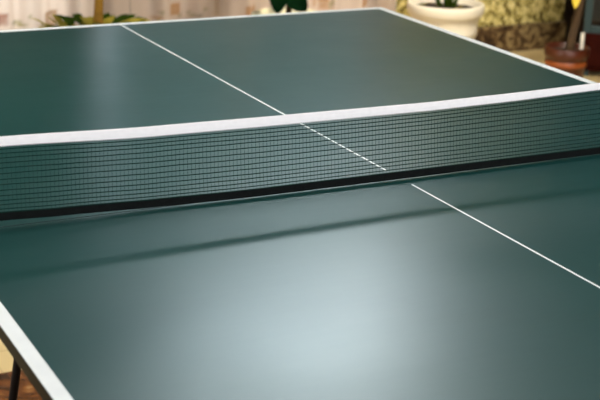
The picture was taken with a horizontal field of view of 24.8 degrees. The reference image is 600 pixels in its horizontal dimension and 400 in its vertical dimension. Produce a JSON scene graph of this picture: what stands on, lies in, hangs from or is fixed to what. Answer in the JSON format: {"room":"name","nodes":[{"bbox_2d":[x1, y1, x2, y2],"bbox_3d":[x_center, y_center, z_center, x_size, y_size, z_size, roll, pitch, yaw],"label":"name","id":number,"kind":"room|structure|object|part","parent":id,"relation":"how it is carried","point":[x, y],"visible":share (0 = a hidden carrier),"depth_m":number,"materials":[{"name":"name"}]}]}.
{"room":"game room","nodes":[
{"label":"game room","id":0,"kind":"room"},
{"bbox_2d":[0,43,599,399],"bbox_3d":[0.794,0.462,3.395,7.600,0.100,9.440,-7,21,-26],"label":"floor","id":1,"kind":"structure","parent":0,"point":[6,359],"depth_m":3.25,"materials":[{"name":"brown wood"}]},
{"bbox_2d":[31,0,159,27],"bbox_3d":[-0.770,-1.104,5.118,0.618,1.681,0.668,-7,21,-26],"label":"potted tree","id":2,"kind":"object","parent":1,"relation":"on","point":[98,17],"visible":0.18,"depth_m":5.28,"materials":[{"name":"green plant"}]},
{"bbox_2d":[251,0,315,14],"bbox_3d":[-0.056,-0.954,5.462,0.337,1.226,0.329,-7,21,-26],"label":"rubber plant","id":3,"kind":"object","parent":1,"relation":"on","point":[278,6],"visible":0.17,"depth_m":5.47,"materials":[{"name":"green plant"}]},
{"bbox_3d":[-0.052,-0.563,5.587,0.304,0.405,0.304,-7,21,-26],"label":"pot","id":4,"kind":"part","parent":3,"relation":"part of","materials":[{"name":"white ceramic"}]},
{"bbox_3d":[-0.035,-1.064,5.423,0.028,0.740,0.029,-7,21,-26],"label":"stem","id":5,"kind":"part","parent":3,"relation":"part of","materials":[{"name":"brown plant"}]},
{"bbox_2d":[0,7,599,399],"bbox_3d":[0.151,0.323,2.384,1.525,0.760,2.740,-7,21,-26],"label":"table","id":6,"kind":"object","parent":1,"relation":"on","point":[478,284],"visible":0.94,"depth_m":2.00,"materials":[{"name":"green paint"}]},
{"bbox_3d":[-0.569,0.132,2.880,0.132,0.724,0.019,-7,21,-26],"label":"leg","id":7,"kind":"part","parent":6,"relation":"part of","materials":[{"name":"black metal"}]},
{"bbox_2d":[0,83,599,220],"bbox_3d":[0.165,-0.066,2.254,1.860,0.230,0.040,-7,21,-26],"label":"net","id":8,"kind":"object","parent":6,"relation":"attached to","point":[197,127],"visible":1,"depth_m":2.14,"materials":[{"name":"black fabric"}]},
{"bbox_2d":[407,0,484,39],"bbox_3d":[0.639,-0.994,6.062,0.592,0.969,0.432,-7,21,-26],"label":"potted plant","id":9,"kind":"object","parent":1,"relation":"on","point":[461,17],"visible":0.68,"depth_m":5.96,"materials":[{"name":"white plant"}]},
{"bbox_2d":[544,0,589,77],"bbox_3d":[1.208,-1.061,6.089,0.285,1.116,0.258,1,18,-2],"label":"potted shrub","id":10,"kind":"object","parent":1,"relation":"on","point":[570,56],"visible":0.85,"depth_m":6.14,"materials":[{"name":"brown ceramic"}]},
{"bbox_2d":[544,42,589,77],"bbox_3d":[1.208,-0.610,6.212,0.206,0.184,0.206,-7,21,-26],"label":"pot","id":11,"kind":"object","parent":10,"relation":"attached to","point":[570,57],"depth_m":6.13,"materials":[{"name":"brown ceramic"}]},
{"bbox_2d":[581,0,599,75],"bbox_3d":[1.675,-1.219,6.346,0.644,1.285,0.405,5,19,10],"label":"display cabinet","id":12,"kind":"object","parent":1,"relation":"on","point":[590,24],"visible":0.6,"depth_m":6.38,"materials":[{"name":"red wood"}]},
{"bbox_3d":[1.648,-1.253,6.175,0.620,1.043,0.030,5,19,10],"label":"door","id":13,"kind":"part","parent":12,"relation":"part of","materials":[{"name":"teal wood"}]},
{"bbox_3d":[1.626,-0.672,6.359,0.560,0.135,0.032,5,19,10],"label":"drawer","id":14,"kind":"part","parent":12,"relation":"part of","materials":[{"name":"red wood"}]},
{"bbox_2d":[396,0,564,26],"bbox_3d":[0.904,-1.913,6.536,1.027,2.170,0.150,-7,21,-26],"label":"wall","id":15,"kind":"structure","parent":0,"point":[496,12],"depth_m":6.89,"materials":[{"name":"yellow paint"}]},
{"bbox_2d":[475,21,566,51],"bbox_3d":[0.874,-0.821,6.888,1.031,0.135,0.175,-7,21,-26],"label":"baseboard","id":16,"kind":"structure","parent":15,"relation":"attached to","point":[526,36],"depth_m":6.92,"materials":[{"name":"stone"}]},
{"bbox_3d":[-0.632,-2.385,5.545,7.200,3.850,0.150,-7,21,-26],"label":"wall","id":17,"kind":"structure","parent":0,"visible":0},
{"bbox_2d":[563,0,584,42],"bbox_3d":[1.770,-1.858,6.986,0.880,2.100,0.109,-7,21,-26],"label":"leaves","id":18,"kind":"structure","parent":17,"relation":"in","point":[569,7],"depth_m":7.12,"materials":[{"name":"brown plant"}]},
{"bbox_3d":[-0.128,-1.703,5.909,1.320,0.021,0.106,-7,21,-26],"label":"curtain rod","id":19,"kind":"object","parent":17,"relation":"attached to","visible":0},
{"bbox_2d":[130,0,395,20],"bbox_3d":[-0.129,-1.135,6.057,1.324,1.150,0.066,-7,21,-26],"label":"curtain","id":20,"kind":"object","parent":19,"relation":"hanging from","point":[154,10],"visible":0.12,"depth_m":6.01,"materials":[{"name":"white fabric"}]},
{"bbox_3d":[-1.557,-1.405,5.246,1.862,0.021,0.106,-7,21,-26],"label":"curtain rod","id":21,"kind":"object","parent":17,"relation":"attached to","visible":0},
{"bbox_2d":[0,0,129,29],"bbox_3d":[-1.532,-0.898,5.388,1.816,1.030,0.061,-7,21,-26],"label":"curtain","id":22,"kind":"object","parent":21,"relation":"hanging from","point":[14,14],"visible":0.23,"depth_m":5.67,"materials":[{"name":"white fabric"}]}
]}

